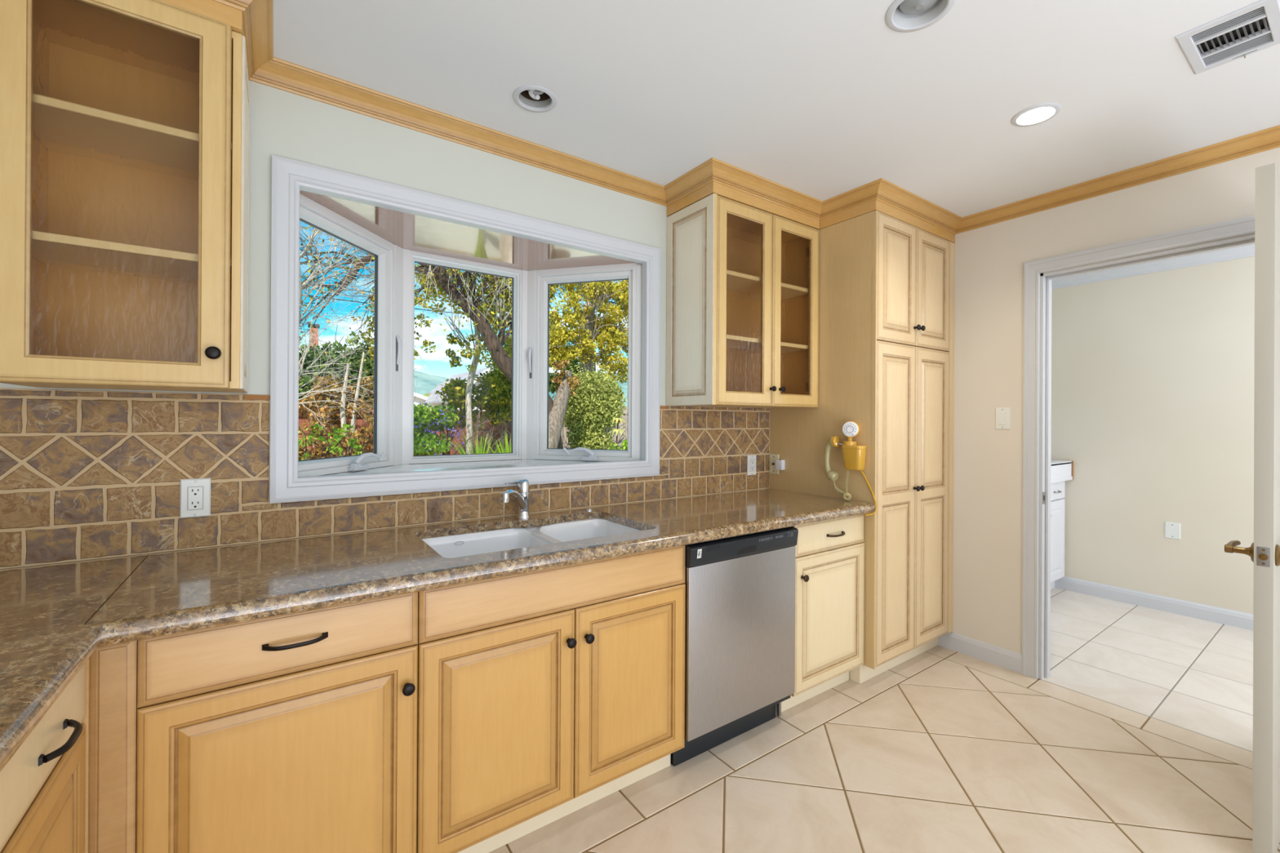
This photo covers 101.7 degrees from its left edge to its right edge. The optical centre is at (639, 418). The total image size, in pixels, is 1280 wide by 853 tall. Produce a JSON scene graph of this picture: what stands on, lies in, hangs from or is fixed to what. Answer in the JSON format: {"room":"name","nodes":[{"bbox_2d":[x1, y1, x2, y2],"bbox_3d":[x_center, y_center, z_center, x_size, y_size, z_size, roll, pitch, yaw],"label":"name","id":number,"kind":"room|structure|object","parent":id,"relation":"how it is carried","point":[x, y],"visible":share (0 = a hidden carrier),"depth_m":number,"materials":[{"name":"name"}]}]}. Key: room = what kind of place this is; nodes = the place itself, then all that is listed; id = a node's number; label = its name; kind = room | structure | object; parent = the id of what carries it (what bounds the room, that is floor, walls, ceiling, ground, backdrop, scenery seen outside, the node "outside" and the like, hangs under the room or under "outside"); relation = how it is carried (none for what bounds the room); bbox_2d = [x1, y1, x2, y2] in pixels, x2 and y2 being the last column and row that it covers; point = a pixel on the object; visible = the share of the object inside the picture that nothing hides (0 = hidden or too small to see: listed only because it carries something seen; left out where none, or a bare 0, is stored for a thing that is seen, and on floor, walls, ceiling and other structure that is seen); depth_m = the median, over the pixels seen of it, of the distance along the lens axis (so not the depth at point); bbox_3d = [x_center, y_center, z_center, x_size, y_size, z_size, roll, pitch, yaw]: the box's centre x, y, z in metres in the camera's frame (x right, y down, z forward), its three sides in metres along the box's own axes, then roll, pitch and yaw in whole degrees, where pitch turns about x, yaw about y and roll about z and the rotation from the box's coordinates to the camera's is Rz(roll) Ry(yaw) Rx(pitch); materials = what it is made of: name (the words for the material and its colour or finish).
{"room":"kitchen","nodes":[
{"label":"kitchen","id":0,"kind":"room"},
{"bbox_2d":[0,80,667,554],"bbox_3d":[0.534,0.044,2.941,6.250,2.755,0.040,0,0,-35],"label":"wall","id":1,"kind":"structure","parent":0,"point":[284,124],"depth_m":1.91,"materials":[{"name":"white paint"}]},
{"bbox_2d":[0,0,273,393],"bbox_3d":[-1.459,-0.614,1.268,0.920,1.064,0.409,0,0,-35],"label":"upper cabinet","id":2,"kind":"object","parent":1,"relation":"attached to","point":[125,124],"visible":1,"depth_m":1.26,"materials":[{"name":"brown wood"}]},
{"bbox_2d":[230,259,231,287],"bbox_3d":[-1.343,-0.419,1.398,0.404,0.018,0.292,0,0,-35],"label":"shelf","id":3,"kind":"object","parent":2,"relation":"attached to","point":[230,260],"depth_m":1.46,"materials":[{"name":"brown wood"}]},
{"bbox_2d":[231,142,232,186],"bbox_3d":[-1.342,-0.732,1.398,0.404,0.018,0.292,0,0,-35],"label":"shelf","id":4,"kind":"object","parent":2,"relation":"attached to","point":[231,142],"depth_m":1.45,"materials":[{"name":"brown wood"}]},
{"bbox_2d":[244,394,270,399],"bbox_3d":[-1.230,-0.070,1.674,0.068,0.014,0.009,0,0,-35],"label":"trim","id":5,"kind":"structure","parent":1,"relation":"attached to","point":[246,397],"depth_m":1.67,"materials":[{"name":"brown wood"}]},
{"bbox_2d":[0,388,769,568],"bbox_3d":[-0.593,0.163,2.122,3.316,0.474,0.007,0,0,-35],"label":"tile backsplash","id":6,"kind":"structure","parent":1,"relation":"attached to","point":[85,474],"depth_m":1.57,"materials":[{"name":"tile"}]},
{"bbox_2d":[179,478,210,518],"bbox_3d":[-1.350,0.240,1.581,0.071,0.117,0.009,0,0,-35],"label":"power outlet","id":7,"kind":"object","parent":6,"relation":"attached to","point":[195,494],"visible":1,"depth_m":1.58,"materials":[{"name":"white plastic"}]},
{"bbox_2d":[187,486,203,510],"bbox_3d":[-1.348,0.240,1.579,0.035,0.069,0.003,0,0,-35],"label":"receptacle","id":8,"kind":"object","parent":7,"relation":"attached to","point":[195,494],"depth_m":1.58,"materials":[{"name":"white plastic"}]},
{"bbox_2d":[746,454,755,475],"bbox_3d":[0.641,0.264,2.977,0.071,0.117,0.009,0,0,-35],"label":"power outlet","id":9,"kind":"object","parent":6,"relation":"attached to","point":[751,459],"visible":1,"depth_m":2.97,"materials":[{"name":"white plastic"}]},
{"bbox_2d":[750,458,754,471],"bbox_3d":[0.642,0.264,2.974,0.035,0.069,0.003,0,0,-35],"label":"receptacle","id":10,"kind":"object","parent":9,"relation":"attached to","point":[752,460],"depth_m":2.97,"materials":[{"name":"white plastic"}]},
{"bbox_2d":[769,453,778,474],"bbox_3d":[0.778,0.263,3.039,0.018,0.115,0.070,0,0,-35],"label":"cable plate","id":11,"kind":"object","parent":6,"relation":"attached to","point":[773,457],"visible":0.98,"depth_m":3.04,"materials":[{"name":"beige plastic"}]},
{"bbox_2d":[775,459,785,470],"bbox_3d":[0.805,0.262,2.990,0.030,0.060,0.044,0,0,-35],"label":"adapter","id":12,"kind":"object","parent":11,"relation":"attached to","point":[780,464],"visible":1,"depth_m":2.98,"materials":[{"name":"white"}]},
{"bbox_2d":[248,57,666,206],"bbox_3d":[-0.539,-1.109,2.119,1.694,0.062,0.068,0,0,-35],"label":"trim","id":13,"kind":"structure","parent":1,"relation":"attached to","point":[278,73],"depth_m":1.97,"materials":[{"name":"brown wood"}]},
{"bbox_2d":[269,154,660,503],"bbox_3d":[-0.767,-0.082,2.418,1.646,1.590,0.722,0,0,-35],"label":"window","id":14,"kind":"structure","parent":1,"relation":"in","point":[402,227],"depth_m":2.32,"materials":[{"name":"white paint"}]},
{"bbox_2d":[664,157,822,408],"bbox_3d":[0.539,-0.598,2.668,0.844,1.070,0.409,0,0,-35],"label":"upper cabinet","id":15,"kind":"object","parent":1,"relation":"attached to","point":[742,286],"visible":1,"depth_m":2.52,"materials":[{"name":"brown wood"}]},
{"bbox_2d":[231,0,1279,229],"bbox_3d":[1.643,-1.254,1.370,6.350,0.250,5.600,0,0,-35],"label":"ceiling","id":16,"kind":"structure","parent":0,"point":[820,100],"depth_m":1.74,"materials":[{"name":"white paint"}]},
{"bbox_2d":[512,84,557,112],"bbox_3d":[-0.372,-1.224,1.854,0.156,0.180,0.156,0,0,-35],"label":"recessed light","id":17,"kind":"object","parent":16,"relation":"in","point":[532,98],"visible":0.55,"depth_m":1.89,"materials":[{"name":"white paint"}]},
{"bbox_2d":[885,0,955,32],"bbox_3d":[0.773,-1.185,1.438,0.172,0.114,0.172,0,0,-35],"label":"recessed light","id":18,"kind":"object","parent":16,"relation":"in","point":[902,15],"visible":1,"depth_m":1.47,"materials":[{"name":"white paint"}]},
{"bbox_2d":[1011,102,1061,126],"bbox_3d":[1.468,-1.143,1.933,0.148,0.040,0.148,0,0,-35],"label":"recessed light","id":19,"kind":"object","parent":16,"relation":"in","point":[1024,117],"visible":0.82,"depth_m":1.96,"materials":[{"name":"white paint"}]},
{"bbox_2d":[1174,0,1279,74],"bbox_3d":[1.751,-1.181,1.539,0.285,0.136,0.193,0,0,-35],"label":"ceiling vent","id":20,"kind":"object","parent":16,"relation":"in","point":[1253,28],"visible":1,"depth_m":1.54,"materials":[{"name":"white metal"}]},
{"bbox_2d":[488,587,1279,852],"bbox_3d":[1.858,1.377,1.039,6.150,0.100,4.600,0,0,-35],"label":"floor","id":21,"kind":"structure","parent":0,"point":[943,749],"depth_m":1.99,"materials":[{"name":"beige tile"}]},
{"bbox_2d":[0,662,85,852],"bbox_3d":[-1.111,0.877,0.545,0.646,0.864,0.900,0,0,-35],"label":"base cabinet","id":22,"kind":"object","parent":21,"relation":"on","point":[42,784],"visible":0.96,"depth_m":0.85,"materials":[{"name":"beige wood"}]},
{"bbox_2d":[0,553,149,772],"bbox_3d":[-0.940,0.421,0.296,0.654,0.049,2.600,0,0,-35],"label":"countertop","id":23,"kind":"structure","parent":22,"relation":"on","point":[46,639],"depth_m":0.98,"materials":[{"name":"stone"}]},
{"bbox_2d":[81,591,417,852],"bbox_3d":[-1.012,0.879,1.433,0.632,0.864,0.636,0,0,-35],"label":"base cabinet","id":24,"kind":"object","parent":21,"relation":"on","point":[297,732],"visible":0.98,"depth_m":1.19,"materials":[{"name":"beige wood"}]},
{"bbox_2d":[416,545,685,852],"bbox_3d":[-0.374,0.883,1.879,0.922,0.864,0.636,0,0,-35],"label":"base cabinet","id":25,"kind":"object","parent":21,"relation":"on","point":[544,695],"visible":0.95,"depth_m":1.59,"materials":[{"name":"yellow wood"}]},
{"bbox_2d":[85,488,875,648],"bbox_3d":[-0.149,0.428,2.031,2.689,0.049,0.667,0,0,-35],"label":"countertop","id":26,"kind":"structure","parent":25,"relation":"on","point":[171,593],"depth_m":1.48,"materials":[{"name":"stone"}]},
{"bbox_2d":[501,479,530,518],"bbox_3d":[-0.503,0.324,2.037,0.077,0.155,0.232,0,0,11],"label":"faucet","id":27,"kind":"object","parent":26,"relation":"on","point":[522,496],"visible":1,"depth_m":2.10,"materials":[{"name":"silver metal"}]},
{"bbox_2d":[421,518,640,558],"bbox_3d":[-0.367,0.526,1.885,0.808,0.188,0.476,0,0,-35],"label":"sink","id":28,"kind":"object","parent":26,"relation":"in","point":[495,540],"visible":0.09,"depth_m":2.04,"materials":[{"name":"white ceramic"}]},
{"bbox_2d":[670,526,798,766],"bbox_3d":[0.257,0.887,2.315,0.605,0.862,0.610,0,0,-35],"label":"dishwasher","id":29,"kind":"object","parent":21,"relation":"on","point":[740,598],"visible":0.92,"depth_m":2.05,"materials":[{"name":"silver metal"}]},
{"bbox_2d":[775,514,864,712],"bbox_3d":[0.726,0.890,2.651,0.536,0.864,0.636,0,0,-35],"label":"base cabinet","id":30,"kind":"object","parent":21,"relation":"on","point":[829,558],"visible":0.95,"depth_m":2.40,"materials":[{"name":"beige wood"}]},
{"bbox_2d":[769,177,962,684],"bbox_3d":[1.279,0.098,2.993,0.883,2.454,0.728,0,0,-35],"label":"pantry cabinet","id":31,"kind":"object","parent":21,"relation":"on","point":[886,251],"visible":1,"depth_m":2.72,"materials":[{"name":"brown wood"}]},
{"bbox_2d":[835,421,866,471],"bbox_3d":[1.047,0.133,2.614,0.078,0.243,0.171,0,0,-35],"label":"wall telephone","id":32,"kind":"object","parent":31,"relation":"attached to","point":[854,455],"visible":0.95,"depth_m":2.58,"materials":[{"name":"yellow plastic"}]},
{"bbox_2d":[824,435,839,481],"bbox_3d":[0.983,0.205,2.677,0.056,0.234,0.077,0,0,-35],"label":"telephone handset","id":33,"kind":"object","parent":32,"relation":"hanging from","point":[832,475],"visible":1,"depth_m":2.66,"materials":[{"name":"beige plastic"}]},
{"bbox_2d":[833,469,851,501],"bbox_3d":[1.023,0.332,2.629,0.034,0.159,0.102,0,0,-35],"label":"coiled cord","id":34,"kind":"object","parent":32,"relation":"hanging from","point":[845,494],"visible":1,"depth_m":2.61,"materials":[{"name":"brown plastic"}]},
{"bbox_2d":[860,471,876,515],"bbox_3d":[1.110,0.359,2.545,0.061,0.216,0.073,0,0,-9],"label":"cable","id":35,"kind":"object","parent":32,"relation":"hanging from","point":[874,512],"visible":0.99,"depth_m":2.53,"materials":[{"name":"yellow plastic"}]},
{"bbox_2d":[1050,480,1065,589],"bbox_3d":[2.596,0.901,3.945,1.388,0.866,0.684,0,0,-35],"label":"laundry cabinet","id":36,"kind":"object","parent":21,"relation":"on","point":[1057,489],"visible":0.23,"depth_m":3.98,"materials":[{"name":"white paint"}]},
{"bbox_2d":[1050,459,1073,483],"bbox_3d":[2.602,0.395,3.938,1.386,0.146,0.699,0,0,-35],"label":"countertop","id":37,"kind":"structure","parent":36,"relation":"on","point":[1061,470],"depth_m":3.93,"materials":[{"name":"white paint"}]},
{"bbox_2d":[951,146,1279,654],"bbox_3d":[2.797,0.105,1.694,0.113,2.455,4.600,0,0,-35],"label":"wall","id":38,"kind":"structure","parent":0,"point":[989,260],"depth_m":2.80,"materials":[{"name":"beige paint"}]},
{"bbox_2d":[937,631,1022,674],"bbox_3d":[1.852,1.280,2.921,0.014,0.097,0.510,0,0,-35],"label":"baseboard","id":39,"kind":"structure","parent":38,"relation":"attached to","point":[1009,660],"depth_m":2.86,"materials":[{"name":"white paint"}]},
{"bbox_2d":[995,407,1010,429],"bbox_3d":[1.949,-0.002,2.800,0.008,0.117,0.070,0,0,-35],"label":"light switch","id":40,"kind":"object","parent":38,"relation":"attached to","point":[1002,415],"visible":1,"depth_m":2.80,"materials":[{"name":"white plastic"}]},
{"bbox_2d":[955,124,1279,234],"bbox_3d":[2.919,-1.091,1.373,0.068,0.062,3.939,0,0,-35],"label":"trim","id":41,"kind":"structure","parent":38,"relation":"attached to","point":[1268,139],"depth_m":2.35,"materials":[{"name":"brown wood"}]},
{"bbox_2d":[1022,215,1254,679],"bbox_3d":[2.327,0.260,2.352,0.137,2.142,0.972,0,0,-35],"label":"door frame","id":42,"kind":"structure","parent":38,"relation":"in","point":[1038,275],"depth_m":2.67,"materials":[{"name":"white paint"}]},
{"bbox_2d":[1224,162,1279,852],"bbox_3d":[2.163,0.286,1.762,0.808,2.063,0.167,0,0,-35],"label":"door","id":43,"kind":"structure","parent":42,"relation":"attached to","point":[1264,552],"depth_m":1.54,"materials":[{"name":"beige paint"}]},
{"bbox_2d":[1051,256,1254,613],"bbox_3d":[3.283,0.109,2.737,1.880,2.455,3.450,0,0,-35],"label":"wall","id":44,"kind":"structure","parent":0,"point":[1153,374],"depth_m":3.65,"materials":[{"name":"paint"}]},
{"bbox_2d":[1051,244,1254,289],"bbox_3d":[3.924,-1.075,3.214,0.075,0.080,3.400,0,0,-35],"label":"trim","id":45,"kind":"structure","parent":44,"relation":"attached to","point":[1248,251],"depth_m":3.64,"materials":[{"name":"white paint"}]},
{"bbox_2d":[1054,576,1253,631],"bbox_3d":[4.104,1.291,2.988,0.016,0.100,2.815,0,0,-35],"label":"baseboard","id":46,"kind":"structure","parent":44,"relation":"attached to","point":[1197,611],"depth_m":3.64,"materials":[{"name":"white paint"}]},
{"bbox_2d":[1164,521,1180,539],"bbox_3d":[3.683,0.773,3.601,0.006,0.112,0.078,0,0,-35],"label":"blank plate","id":47,"kind":"object","parent":44,"relation":"attached to","point":[1172,530],"visible":1,"depth_m":3.60,"materials":[{"name":"white plastic"}]},
{"label":"outside","id":48,"kind":"structure","parent":0,"visible":0},
{"bbox_2d":[413,370,627,417],"bbox_3d":[-108.551,-34.812,390.410,570.000,72.018,160.000,0,0,-35],"label":"hills","id":49,"kind":"structure","parent":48,"point":[421,379],"depth_m":359.06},
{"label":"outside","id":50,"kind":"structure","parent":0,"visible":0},
{"bbox_3d":[-0.108,1.523,7.110,36.000,0.500,6.200,0,0,-35],"label":"ground","id":51,"kind":"structure","parent":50,"visible":0},
{"bbox_2d":[297,407,325,470],"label":"young plant","id":52,"kind":"object","parent":51,"relation":"on","point":[309,439],"depth_m":6.51,"materials":[{"name":"green plant"}]},
{"bbox_2d":[318,426,352,458],"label":"young plant","id":53,"kind":"object","parent":51,"relation":"on","point":[352,426],"depth_m":6.82,"materials":[{"name":"green plant"}]},
{"bbox_2d":[307,405,373,463],"bbox_3d":[-3.885,0.506,7.183,1.509,1.440,0.648,0,0,0],"label":"young plant","id":54,"kind":"object","parent":51,"relation":"on","point":[337,437],"visible":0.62,"depth_m":7.21,"materials":[{"name":"green plant"}]},
{"bbox_2d":[298,224,471,443],"bbox_3d":[-3.736,-0.924,5.847,2.912,4.386,2.819,0,0,6],"label":"bare tree","id":55,"kind":"object","parent":51,"relation":"on","point":[302,286],"visible":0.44,"depth_m":6.05,"materials":[{"name":"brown plant"}]},
{"bbox_2d":[307,231,586,448],"bbox_3d":[-2.790,-1.230,7.954,2.638,5.024,3.863,0,0,33],"label":"leaning tree","id":56,"kind":"object","parent":51,"relation":"on","point":[448,280],"visible":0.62,"depth_m":8.10,"materials":[{"name":"green plant"}]},
{"bbox_2d":[448,430,504,454],"bbox_3d":[-2.393,0.684,7.690,0.754,1.095,0.956,0,0,42],"label":"leaf plant","id":57,"kind":"object","parent":51,"relation":"on","point":[477,451],"visible":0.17,"depth_m":7.67,"materials":[{"name":"green plant"}]},
{"bbox_2d":[481,434,511,453],"bbox_3d":[-2.022,0.681,7.772,0.849,1.105,0.906,0,0,-35],"label":"leaf plant","id":58,"kind":"object","parent":51,"relation":"on","point":[506,437],"visible":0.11,"depth_m":7.65,"materials":[{"name":"green plant"}]},
{"bbox_2d":[546,359,581,455],"bbox_3d":[-1.449,0.141,8.647,0.497,2.412,1.394,0,0,23],"label":"stump","id":59,"kind":"object","parent":51,"relation":"on","point":[557,415],"visible":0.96,"depth_m":8.76,"materials":[{"name":"brown wood"}]},
{"bbox_2d":[609,416,624,449],"bbox_3d":[-0.356,0.618,8.400,0.254,1.311,0.257,0,0,-35],"label":"leaf plant","id":60,"kind":"object","parent":51,"relation":"on","point":[618,420],"visible":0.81,"depth_m":8.34,"materials":[{"name":"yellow plant"}]},
{"bbox_2d":[606,439,627,457],"bbox_3d":[-0.243,0.747,8.133,0.532,0.854,0.498,0,0,20],"label":"bush","id":61,"kind":"object","parent":51,"relation":"on","point":[624,444],"visible":0.16,"depth_m":8.10,"materials":[{"name":"green plant"}]},
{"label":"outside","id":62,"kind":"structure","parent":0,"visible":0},
{"bbox_3d":[-12.212,1.486,34.834,100.000,0.510,53.100,0,0,-35],"label":"ground","id":63,"kind":"structure","parent":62,"visible":0},
{"bbox_2d":[298,336,324,411],"bbox_3d":[-8.076,-0.494,11.090,2.570,3.588,2.526,0,0,-23],"label":"evergreen shrub","id":64,"kind":"object","parent":63,"relation":"on","point":[304,379],"visible":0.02,"depth_m":11.10,"materials":[{"name":"green plant"}]},
{"bbox_2d":[297,373,347,469],"bbox_3d":[-5.633,0.216,8.378,1.970,2.010,1.209,0,0,-15],"label":"shrub","id":65,"kind":"object","parent":63,"relation":"on","point":[315,451],"visible":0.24,"depth_m":8.39,"materials":[{"name":"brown plant"}]},
{"bbox_2d":[298,323,357,438],"bbox_3d":[-11.490,-0.752,16.749,5.500,4.050,6.240,0,0,-35],"label":"house","id":66,"kind":"structure","parent":63,"relation":"on","point":[316,340],"depth_m":15.18,"materials":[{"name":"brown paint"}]},
{"bbox_2d":[298,374,373,467],"bbox_3d":[-4.834,0.241,8.419,2.022,1.970,1.845,0,0,12],"label":"shrub","id":67,"kind":"object","parent":63,"relation":"on","point":[359,434],"visible":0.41,"depth_m":8.51,"materials":[{"name":"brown plant"}]},
{"bbox_2d":[340,352,364,456],"bbox_3d":[-4.719,0.076,8.543,0.351,2.355,0.145,0,0,-35],"label":"stems","id":68,"kind":"object","parent":63,"relation":"on","point":[343,418],"visible":0.44,"depth_m":8.48,"materials":[{"name":"beige plant"}]},
{"bbox_2d":[298,327,416,439],"bbox_3d":[-6.873,-0.491,12.387,3.176,3.599,2.111,0,0,-35],"label":"evergreen shrub","id":69,"kind":"object","parent":63,"relation":"on","point":[370,365],"visible":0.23,"depth_m":12.02,"materials":[{"name":"green plant"}]},
{"bbox_2d":[298,225,433,371],"bbox_3d":[-4.821,-1.768,8.632,2.976,6.046,3.485,0,0,-35],"label":"tree","id":70,"kind":"object","parent":63,"relation":"on","point":[370,329],"visible":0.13,"depth_m":8.72,"materials":[{"name":"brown plant"}]},
{"bbox_2d":[297,408,511,468],"bbox_3d":[-6.636,0.495,8.938,11.403,1.430,0.150,0,0,-34],"label":"flowering plants","id":71,"kind":"object","parent":63,"relation":"on","point":[359,422],"visible":0.05,"depth_m":10.91,"materials":[{"name":"plant"}]},
{"bbox_2d":[413,391,431,408],"bbox_3d":[-19.554,-0.521,40.711,5.400,3.560,7.740,0,0,-35],"label":"house","id":72,"kind":"structure","parent":63,"relation":"on","point":[419,397],"depth_m":38.56,"materials":[{"name":"white paint"}]},
{"bbox_2d":[346,377,510,455],"bbox_3d":[-3.342,0.229,8.619,2.520,2.020,1.897,0,0,-22],"label":"flowering bush","id":73,"kind":"object","parent":63,"relation":"on","point":[435,422],"visible":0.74,"depth_m":8.51,"materials":[{"name":"green plant"}]},
{"bbox_2d":[424,378,475,410],"bbox_3d":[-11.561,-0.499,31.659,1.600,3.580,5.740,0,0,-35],"label":"gabled house","id":74,"kind":"structure","parent":63,"relation":"on","point":[434,399],"depth_m":32.33,"materials":[{"name":"white paint"}]},
{"bbox_2d":[428,366,495,410],"bbox_3d":[-11.684,-1.010,35.845,3.500,4.610,8.740,0,0,-35],"label":"gabled house","id":75,"kind":"structure","parent":63,"relation":"on","point":[463,375],"depth_m":34.04,"materials":[{"name":"white paint"}]},
{"bbox_2d":[414,368,511,454],"bbox_3d":[-2.945,0.114,9.745,2.412,2.253,2.745,0,0,32],"label":"shrub","id":76,"kind":"object","parent":63,"relation":"on","point":[499,396],"visible":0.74,"depth_m":9.46,"materials":[{"name":"green plant"}]},
{"bbox_2d":[426,287,508,453],"bbox_3d":[-2.859,-0.596,9.048,1.667,3.717,1.382,0,0,-35],"label":"slender tree","id":77,"kind":"object","parent":63,"relation":"on","point":[471,375],"visible":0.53,"depth_m":8.98,"materials":[{"name":"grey plant"}]},
{"bbox_2d":[443,369,555,453],"bbox_3d":[-3.088,0.334,10.290,2.471,2.718,4.051,0,0,33],"label":"shrub","id":78,"kind":"object","parent":63,"relation":"on","point":[494,372],"visible":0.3,"depth_m":10.19,"materials":[{"name":"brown plant"}]},
{"bbox_2d":[475,333,596,408],"bbox_3d":[-2.924,-0.605,14.892,3.382,3.861,2.525,0,0,-38],"label":"evergreen shrub","id":79,"kind":"object","parent":63,"relation":"on","point":[573,363],"visible":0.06,"depth_m":14.89,"materials":[{"name":"green plant"}]},
{"bbox_2d":[549,280,628,383],"bbox_3d":[-1.477,-1.429,13.178,4.298,5.421,4.389,0,0,29],"label":"autumn tree","id":80,"kind":"object","parent":63,"relation":"on","point":[591,330],"visible":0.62,"depth_m":12.48,"materials":[{"name":"yellow plant"}]},
{"bbox_2d":[555,357,627,456],"bbox_3d":[-0.733,-0.034,10.481,2.614,2.586,1.675,0,0,-38],"label":"round bush","id":81,"kind":"object","parent":63,"relation":"on","point":[590,411],"visible":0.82,"depth_m":10.01,"materials":[{"name":"green plant"}]},
{"bbox_2d":[560,406,627,457],"bbox_3d":[-0.004,0.475,11.919,3.882,1.550,0.150,0,0,8],"label":"fence","id":82,"kind":"object","parent":63,"relation":"on","point":[564,429],"visible":0.03,"depth_m":12.04,"materials":[{"name":"beige wood"}]},
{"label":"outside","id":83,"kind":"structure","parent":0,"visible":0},
{"bbox_2d":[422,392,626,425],"bbox_3d":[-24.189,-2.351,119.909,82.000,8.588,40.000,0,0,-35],"label":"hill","id":84,"kind":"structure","parent":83,"point":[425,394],"depth_m":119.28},
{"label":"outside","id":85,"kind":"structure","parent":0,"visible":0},
{"bbox_2d":[302,282,562,312],"bbox_3d":[-11.323,-6.802,28.414,0.042,2.323,27.517,0,0,36],"label":"overhead wire","id":86,"kind":"object","parent":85,"point":[303,282],"visible":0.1,"depth_m":25.73,"materials":[{"name":"black"}]},
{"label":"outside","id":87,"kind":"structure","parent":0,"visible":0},
{"bbox_2d":[302,294,564,322],"bbox_3d":[-11.326,-6.208,28.414,0.042,2.076,27.517,0,0,36],"label":"overhead wire","id":88,"kind":"object","parent":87,"point":[302,295],"visible":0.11,"depth_m":25.26,"materials":[{"name":"black"}]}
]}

